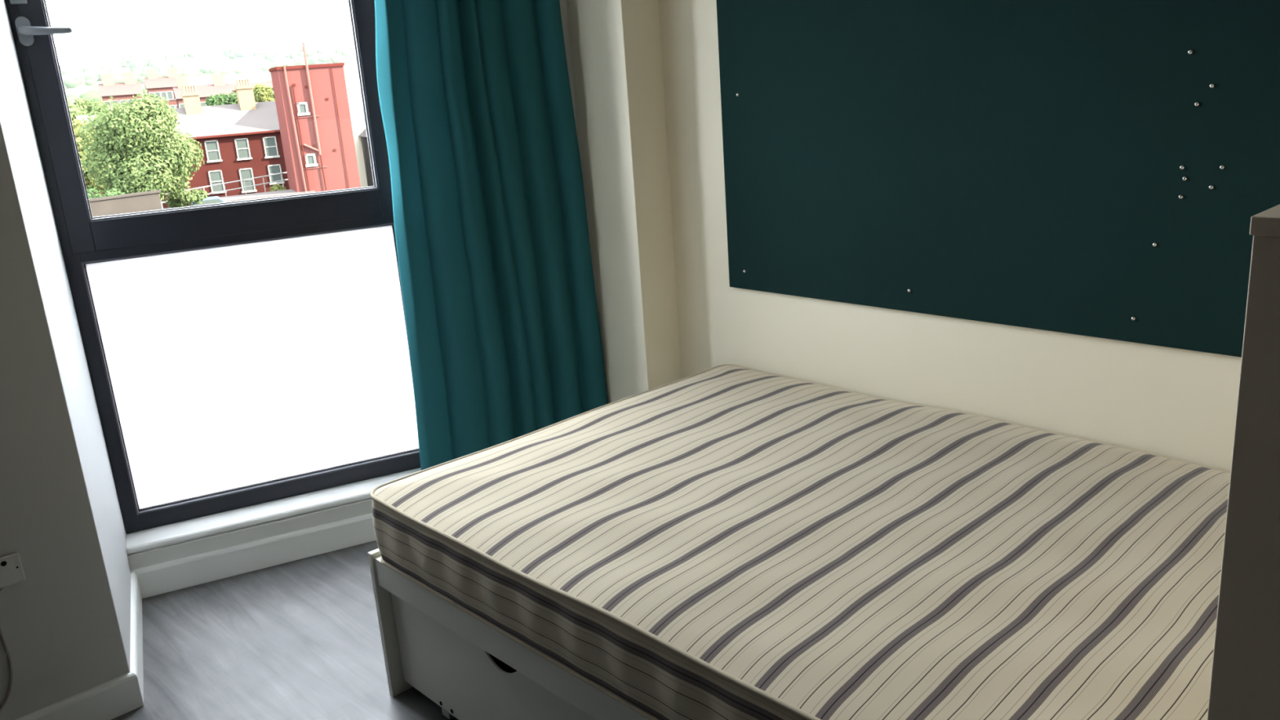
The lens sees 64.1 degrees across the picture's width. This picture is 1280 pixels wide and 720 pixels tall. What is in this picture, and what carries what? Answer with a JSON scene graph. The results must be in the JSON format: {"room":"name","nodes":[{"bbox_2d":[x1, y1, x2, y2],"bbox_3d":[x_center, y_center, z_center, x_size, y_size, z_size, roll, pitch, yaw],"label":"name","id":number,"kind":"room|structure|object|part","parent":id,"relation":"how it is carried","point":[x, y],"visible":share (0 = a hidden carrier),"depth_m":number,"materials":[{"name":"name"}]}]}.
{"room":"bedroom","nodes":[
{"label":"bedroom","id":0,"kind":"room"},
{"bbox_2d":[0,0,130,719],"bbox_3d":[-3.063,-0.137,2.164,3.324,2.600,1.844,-18,21,-40],"label":"wall","id":1,"kind":"structure","parent":0,"point":[65,628],"depth_m":2.55,"materials":[{"name":"grey paint"}]},
{"bbox_2d":[0,552,25,588],"bbox_3d":[-1.539,0.511,2.466,0.086,0.074,0.016,-18,21,-40],"label":"wall plate","id":2,"kind":"object","parent":1,"relation":"attached to","point":[11,571],"visible":1,"depth_m":2.47,"materials":[{"name":"white plastic"}]},
{"bbox_2d":[0,586,13,711],"bbox_3d":[-1.958,0.855,2.139,1.185,0.350,0.007,-18,21,-40],"label":"cable","id":3,"kind":"object","parent":2,"relation":"hanging from","point":[2,637],"visible":1,"depth_m":2.51,"materials":[{"name":"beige plastic"}]},
{"bbox_2d":[15,671,143,719],"bbox_3d":[-2.388,1.221,1.802,2.889,0.102,0.015,-18,21,-40],"label":"baseboard","id":4,"kind":"structure","parent":1,"relation":"attached to","point":[110,700],"depth_m":2.67,"materials":[{"name":"white paint"}]},
{"bbox_2d":[129,569,143,704],"bbox_3d":[-1.492,0.804,3.031,0.015,0.102,0.691,-11,17,-24],"label":"baseboard","id":5,"kind":"structure","parent":1,"relation":"attached to","point":[136,623],"depth_m":2.98,"materials":[{"name":"white paint"}]},
{"bbox_2d":[111,540,458,719],"bbox_3d":[-0.447,1.371,1.189,5.140,0.120,7.383,-18,21,-40],"label":"floor","id":6,"kind":"structure","parent":0,"point":[300,639],"depth_m":2.98,"materials":[{"name":"grey laminate"}]},
{"bbox_2d":[367,548,648,719],"bbox_3d":[0.470,0.679,2.400,1.337,0.416,1.938,-18,21,-40],"label":"bed base","id":7,"kind":"object","parent":6,"relation":"on","point":[470,669],"visible":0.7,"depth_m":2.42,"materials":[{"name":"white laminate"}]},
{"bbox_3d":[-0.188,0.531,3.083,1.337,0.416,0.018,-18,21,-40],"label":"panel","id":8,"kind":"part","parent":7,"relation":"part of","materials":[{"name":"white laminate"}]},
{"bbox_3d":[-0.300,0.782,2.335,0.016,0.291,0.962,-18,21,-40],"label":"drawer","id":9,"kind":"part","parent":7,"relation":"part of","materials":[{"name":"white laminate"}]},
{"bbox_2d":[370,364,1231,719],"bbox_3d":[0.457,0.389,2.313,1.356,0.212,1.913,-18,21,-40],"label":"mattress","id":10,"kind":"object","parent":7,"relation":"on","point":[726,541],"visible":0.96,"depth_m":2.04,"materials":[{"name":"beige fabric"}]},
{"bbox_2d":[1206,204,1279,719],"bbox_3d":[1.303,0.411,1.376,1.336,1.376,0.576,-18,21,-40],"label":"cabinet","id":11,"kind":"object","parent":6,"relation":"on","point":[1245,685],"visible":1,"depth_m":1.03,"materials":[{"name":"beige laminate"}]},
{"bbox_3d":[1.256,-0.241,1.190,1.336,0.018,0.576,-18,21,-40],"label":"panel","id":12,"kind":"part","parent":11,"relation":"part of","materials":[{"name":"beige laminate"}]},
{"bbox_2d":[125,0,578,569],"bbox_3d":[-1.131,-0.633,3.413,2.086,2.600,0.294,-11,17,-24],"label":"wall","id":13,"kind":"structure","parent":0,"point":[259,531],"depth_m":3.49,"materials":[{"name":"white paint"}]},
{"bbox_2d":[4,0,420,533],"bbox_3d":[-1.313,-0.630,3.311,1.075,2.324,0.136,-11,17,-24],"label":"window","id":14,"kind":"structure","parent":13,"relation":"attached to","point":[243,353],"depth_m":3.45,"materials":[{"name":"black metal"}]},
{"bbox_3d":[-1.798,-1.067,2.945,0.044,0.079,0.014,-11,17,-24],"label":"lock plate","id":15,"kind":"part","parent":14,"relation":"part of","materials":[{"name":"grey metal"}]},
{"bbox_3d":[-1.793,-0.957,2.978,0.039,0.083,0.009,-11,17,-24],"label":"handle","id":16,"kind":"part","parent":14,"relation":"part of","materials":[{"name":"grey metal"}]},
{"bbox_3d":[-1.730,-0.960,2.977,0.136,0.025,0.057,-12,18,-24],"label":"lever","id":17,"kind":"part","parent":14,"relation":"part of","materials":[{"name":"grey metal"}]},
{"bbox_3d":[-1.357,-1.077,3.207,1.022,1.360,0.066,-11,17,-24],"label":"sash","id":18,"kind":"part","parent":14,"relation":"part of","materials":[{"name":"black metal"}]},
{"bbox_3d":[-1.280,0.012,3.521,0.977,0.848,0.002,-11,17,-24],"label":"frosted pane","id":19,"kind":"part","parent":14,"relation":"part of","materials":[{"name":"white glass"}]},
{"bbox_2d":[131,512,376,598],"bbox_3d":[-0.887,0.581,3.661,1.688,0.102,0.015,-11,17,-24],"label":"baseboard","id":20,"kind":"structure","parent":13,"relation":"attached to","point":[221,563],"depth_m":3.46,"materials":[{"name":"white paint"}]},
{"bbox_2d":[566,0,681,404],"bbox_3d":[-0.027,-0.788,3.675,0.364,2.600,0.749,-11,17,-24],"label":"wall","id":21,"kind":"structure","parent":0,"point":[615,45],"depth_m":3.43,"materials":[{"name":"beige paint"}]},
{"bbox_2d":[658,0,1241,471],"bbox_3d":[1.876,-0.341,1.629,0.150,2.600,5.052,-18,21,-40],"label":"wall","id":22,"kind":"structure","parent":0,"point":[1178,403],"depth_m":2.92,"materials":[{"name":"beige paint"}]},
{"bbox_2d":[715,0,1279,357],"bbox_3d":[1.044,-0.640,2.323,0.014,1.210,2.312,-18,21,-40],"label":"notice board","id":23,"kind":"object","parent":22,"relation":"attached to","point":[1011,162],"visible":1,"depth_m":2.52,"materials":[{"name":"teal fabric"}]},
{"bbox_2d":[1187,49,1192,54],"bbox_3d":[1.168,-0.653,2.169,0.009,0.010,0.010,-18,21,-40],"label":"pin","id":24,"kind":"object","parent":23,"relation":"attached to","point":[1189,51],"visible":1,"depth_m":2.17,"materials":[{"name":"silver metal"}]},
{"bbox_2d":[1194,102,1199,106],"bbox_3d":[1.190,-0.547,2.184,0.009,0.010,0.010,-18,21,-40],"label":"pin","id":25,"kind":"object","parent":23,"relation":"attached to","point":[1196,104],"visible":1,"depth_m":2.18,"materials":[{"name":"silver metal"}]},
{"bbox_2d":[1208,184,1213,189],"bbox_3d":[1.231,-0.372,2.202,0.009,0.010,0.010,-18,21,-40],"label":"pin","id":26,"kind":"object","parent":23,"relation":"attached to","point":[1211,187],"visible":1,"depth_m":2.20,"materials":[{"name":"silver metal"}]},
{"bbox_2d":[1208,83,1214,88],"bbox_3d":[1.206,-0.578,2.155,0.009,0.010,0.010,-18,21,-40],"label":"pin","id":27,"kind":"object","parent":23,"relation":"attached to","point":[1211,85],"visible":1,"depth_m":2.15,"materials":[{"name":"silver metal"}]},
{"bbox_2d":[1219,164,1224,169],"bbox_3d":[1.240,-0.411,2.178,0.009,0.010,0.010,-18,21,-40],"label":"pin","id":28,"kind":"object","parent":23,"relation":"attached to","point":[1221,166],"visible":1,"depth_m":2.17,"materials":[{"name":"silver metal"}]},
{"bbox_3d":[-0.636,-1.252,0.439,5.140,0.150,7.383,-18,21,-40],"label":"ceiling","id":29,"kind":"structure","parent":0,"visible":0},
{"bbox_3d":[-1.023,-1.793,2.902,1.602,0.110,0.540,-18,21,-40],"label":"track","id":30,"kind":"object","parent":29,"relation":"attached to","visible":0},
{"bbox_2d":[374,0,608,470],"bbox_3d":[-0.516,-0.648,3.448,0.730,2.453,0.105,-10,17,-19],"label":"curtain","id":31,"kind":"object","parent":30,"relation":"hanging from","point":[491,230],"visible":0.84,"depth_m":3.48,"materials":[{"name":"teal fabric"}]},
{"label":"outside","id":32,"kind":"structure","parent":0,"visible":0},
{"bbox_3d":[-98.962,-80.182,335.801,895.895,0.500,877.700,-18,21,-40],"label":"ground","id":33,"kind":"structure","parent":32,"visible":0},
{"bbox_2d":[67,101,87,129],"bbox_3d":[-62.493,-23.931,111.615,5.522,9.492,5.029,-18,21,-40],"label":"tree","id":34,"kind":"object","parent":33,"relation":"on","point":[74,111],"visible":0.16,"depth_m":110.26,"materials":[{"name":"green plant"}]},
{"bbox_2d":[71,118,108,194],"bbox_3d":[-39.513,-13.542,73.328,5.315,7.383,5.547,-18,21,-40],"label":"tree","id":35,"kind":"object","parent":33,"relation":"on","point":[77,126],"visible":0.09,"depth_m":71.93,"materials":[{"name":"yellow plant"}]},
{"bbox_2d":[72,97,109,115],"bbox_3d":[-78.572,-32.931,147.213,5.300,9.467,6.034,-18,21,-40],"label":"tree","id":36,"kind":"object","parent":33,"relation":"on","point":[84,104],"visible":0.33,"depth_m":145.45,"materials":[{"name":"green plant"}]},
{"bbox_2d":[86,185,124,198],"bbox_3d":[-30.431,-8.050,58.262,3.277,3.845,3.509,4,18,25],"label":"bush","id":37,"kind":"object","parent":33,"relation":"on","point":[108,193],"visible":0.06,"depth_m":58.00,"materials":[{"name":"green plant"}]},
{"bbox_2d":[97,71,142,111],"bbox_3d":[-89.715,-41.226,179.124,9.295,17.400,11.179,-18,21,-40],"label":"house","id":38,"kind":"structure","parent":33,"relation":"on","point":[120,91],"depth_m":175.25,"materials":[{"name":"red brick"}]},
{"bbox_2d":[88,189,162,217],"bbox_3d":[-28.062,-6.570,52.984,0.659,3.540,7.224,12,22,44],"label":"wall","id":39,"kind":"structure","parent":33,"relation":"on","point":[146,201],"depth_m":53.50,"materials":[{"name":"beige concrete"}]},
{"bbox_2d":[77,89,205,201],"bbox_3d":[-30.176,-11.742,62.017,7.054,8.855,6.084,-1,16,12],"label":"tree","id":40,"kind":"object","parent":33,"relation":"on","point":[139,129],"visible":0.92,"depth_m":60.09,"materials":[{"name":"green plant"}]},
{"bbox_2d":[143,67,182,108],"bbox_3d":[-98.005,-51.035,213.167,10.075,18.700,12.284,-18,21,-40],"label":"house","id":41,"kind":"structure","parent":33,"relation":"on","point":[158,86],"depth_m":208.37,"materials":[{"name":"red brick"}]},
{"bbox_3d":[-96.605,-53.597,207.507,0.800,1.475,0.070,-11,17,-24],"label":"pane","id":42,"kind":"part","parent":41,"relation":"part of","materials":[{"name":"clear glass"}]},
{"bbox_3d":[-95.617,-53.795,207.947,0.800,1.475,0.070,-11,17,-24],"label":"pane","id":43,"kind":"part","parent":41,"relation":"part of","materials":[{"name":"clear glass"}]},
{"bbox_2d":[75,79,289,208],"bbox_3d":[-36.626,-18.093,84.773,18.810,9.400,13.358,-18,21,-40],"label":"house","id":44,"kind":"structure","parent":33,"relation":"on","point":[242,140],"depth_m":83.07,"materials":[{"name":"red brick"}]},
{"bbox_2d":[182,86,186,93],"bbox_3d":[-36.954,-21.887,82.810,0.260,0.500,0.247,-18,21,-40],"label":"chimney pot","id":45,"kind":"object","parent":44,"relation":"on","point":[184,88],"depth_m":82.75,"materials":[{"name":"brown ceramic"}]},
{"bbox_3d":[-34.189,-16.720,81.818,0.820,1.470,0.070,-11,17,-24],"label":"pane","id":46,"kind":"part","parent":44,"relation":"part of","materials":[{"name":"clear glass"}]},
{"bbox_3d":[-34.129,-14.378,82.434,0.820,1.600,0.070,-11,17,-24],"label":"pane","id":47,"kind":"part","parent":44,"relation":"part of","materials":[{"name":"clear glass"}]},
{"bbox_3d":[-32.146,-17.080,82.742,0.820,1.470,0.070,-11,17,-24],"label":"pane","id":48,"kind":"part","parent":44,"relation":"part of","materials":[{"name":"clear glass"}]},
{"bbox_3d":[-32.035,-14.669,83.399,0.820,1.700,0.070,-11,17,-24],"label":"pane","id":49,"kind":"part","parent":44,"relation":"part of","materials":[{"name":"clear glass"}]},
{"bbox_3d":[-30.211,-17.418,83.617,0.820,1.470,0.070,-11,17,-24],"label":"pane","id":50,"kind":"part","parent":44,"relation":"part of","materials":[{"name":"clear glass"}]},
{"bbox_3d":[-30.040,-15.311,84.228,0.820,1.350,0.070,-11,17,-24],"label":"pane","id":51,"kind":"part","parent":44,"relation":"part of","materials":[{"name":"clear glass"}]},
{"bbox_2d":[164,186,208,208],"bbox_3d":[-29.438,-9.913,66.545,2.350,2.728,2.717,-1,16,12],"label":"bush","id":52,"kind":"object","parent":33,"relation":"on","point":[175,201],"visible":0.94,"depth_m":65.78,"materials":[{"name":"green plant"}]},
{"bbox_2d":[173,73,233,107],"bbox_3d":[-74.145,-40.603,175.561,11.487,16.000,11.877,-18,21,-40],"label":"house","id":53,"kind":"structure","parent":33,"relation":"on","point":[219,86],"depth_m":172.07,"materials":[{"name":"red brick"}]},
{"bbox_2d":[191,195,228,206],"bbox_3d":[-30.155,-10.721,71.930,3.893,1.394,1.760,-11,17,-24],"label":"car","id":54,"kind":"object","parent":33,"relation":"on","point":[215,199],"visible":0.1,"depth_m":71.12,"materials":[{"name":"grey paint"}]},
{"bbox_2d":[204,90,238,106],"bbox_3d":[-55.108,-31.341,136.745,4.918,8.896,4.758,-18,21,-40],"label":"tree","id":55,"kind":"object","parent":33,"relation":"on","point":[221,99],"visible":0.46,"depth_m":135.09,"materials":[{"name":"green plant"}]},
{"bbox_2d":[160,172,288,208],"bbox_3d":[-30.235,-12.932,78.429,13.969,2.093,4.067,-18,21,-40],"label":"railing","id":56,"kind":"object","parent":33,"relation":"on","point":[243,180],"visible":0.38,"depth_m":78.14,"materials":[{"name":"grey metal"}]},
{"bbox_3d":[-30.257,-13.238,78.342,0.090,0.348,14.465,6,19,30],"label":"rail","id":57,"kind":"part","parent":56,"relation":"part of","materials":[{"name":"grey metal"}]},
{"bbox_3d":[-30.295,-13.765,78.191,0.100,0.357,14.466,6,19,30],"label":"rail","id":58,"kind":"part","parent":56,"relation":"part of","materials":[{"name":"grey metal"}]},
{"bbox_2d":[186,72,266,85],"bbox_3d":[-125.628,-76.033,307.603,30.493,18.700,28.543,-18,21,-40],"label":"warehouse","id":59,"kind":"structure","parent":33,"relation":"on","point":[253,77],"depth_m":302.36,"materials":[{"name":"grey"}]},
{"bbox_2d":[184,189,315,206],"bbox_3d":[-29.257,-11.610,75.642,9.800,0.950,3.700,-11,17,-24],"label":"flat roof","id":60,"kind":"structure","parent":33,"relation":"on","point":[288,192],"depth_m":75.50,"materials":[{"name":"grey stone"}]},
{"bbox_2d":[229,80,273,95],"bbox_3d":[-91.701,-58.950,242.909,19.032,16.700,15.133,-18,21,-40],"label":"house","id":61,"kind":"structure","parent":33,"relation":"on","point":[269,83],"depth_m":240.07,"materials":[{"name":"red brick"}]},
{"bbox_2d":[253,83,275,102],"bbox_3d":[-50.492,-32.560,138.485,2.726,9.629,2.985,-18,21,-40],"label":"tree","id":62,"kind":"object","parent":33,"relation":"on","point":[261,94],"visible":0.66,"depth_m":136.75,"materials":[{"name":"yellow plant"}]},
{"bbox_2d":[270,183,286,191],"bbox_3d":[-28.020,-13.039,79.552,1.430,1.391,1.370,-18,21,-40],"label":"bush","id":63,"kind":"object","parent":33,"relation":"on","point":[276,188],"visible":0.41,"depth_m":79.36,"materials":[{"name":"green plant"}]},
{"bbox_2d":[268,41,360,192],"bbox_3d":[-24.280,-18.002,77.468,5.500,11.520,4.826,-11,17,-24],"label":"stair tower","id":64,"kind":"structure","parent":33,"relation":"on","point":[312,100],"depth_m":75.50,"materials":[{"name":"red"}]},
{"bbox_3d":[-24.643,-18.353,74.705,0.420,0.620,0.070,-11,17,-24],"label":"pane","id":65,"kind":"part","parent":64,"relation":"part of","materials":[{"name":"clear glass"}]},
{"bbox_3d":[-24.387,-14.804,75.719,0.420,0.620,0.070,-11,17,-24],"label":"pane","id":66,"kind":"part","parent":64,"relation":"part of","materials":[{"name":"clear glass"}]},
{"bbox_3d":[-23.635,-21.759,74.462,5.400,0.446,0.060,-11,17,-24],"label":"roof rail","id":67,"kind":"part","parent":64,"relation":"part of","materials":[{"name":"grey metal"}]},
{"bbox_2d":[343,62,368,186],"bbox_3d":[-21.861,-21.985,93.472,20.574,10.050,20.249,-18,21,-40],"label":"building","id":68,"kind":"structure","parent":33,"relation":"on","point":[350,69],"depth_m":84.03,"materials":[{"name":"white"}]},
{"bbox_2d":[358,128,373,186],"bbox_3d":[-18.998,-17.751,85.141,7.950,6.100,2.900,-11,17,-24],"label":"building","id":69,"kind":"structure","parent":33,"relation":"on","point":[363,135],"depth_m":83.94,"materials":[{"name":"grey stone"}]},
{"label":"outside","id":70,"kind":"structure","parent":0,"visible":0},
{"bbox_2d":[59,51,355,97],"bbox_3d":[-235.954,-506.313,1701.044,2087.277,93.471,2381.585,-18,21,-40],"label":"hills","id":71,"kind":"structure","parent":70,"point":[253,63],"depth_m":1405.30,"materials":[{"name":"white"}]},
{"bbox_2d":[75,85,90,93],"bbox_3d":[-494.653,-238.908,909.136,13.829,9.226,12.446,-18,21,-40],"label":"building","id":72,"kind":"structure","parent":71,"relation":"on","point":[82,89],"depth_m":905.34,"materials":[{"name":"grey"}]},
{"bbox_2d":[59,45,356,105],"bbox_3d":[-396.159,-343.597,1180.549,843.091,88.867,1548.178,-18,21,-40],"label":"woodland","id":73,"kind":"object","parent":71,"relation":"on","point":[93,70],"visible":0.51,"depth_m":1320.96,"materials":[{"name":"green plant"}]}
]}

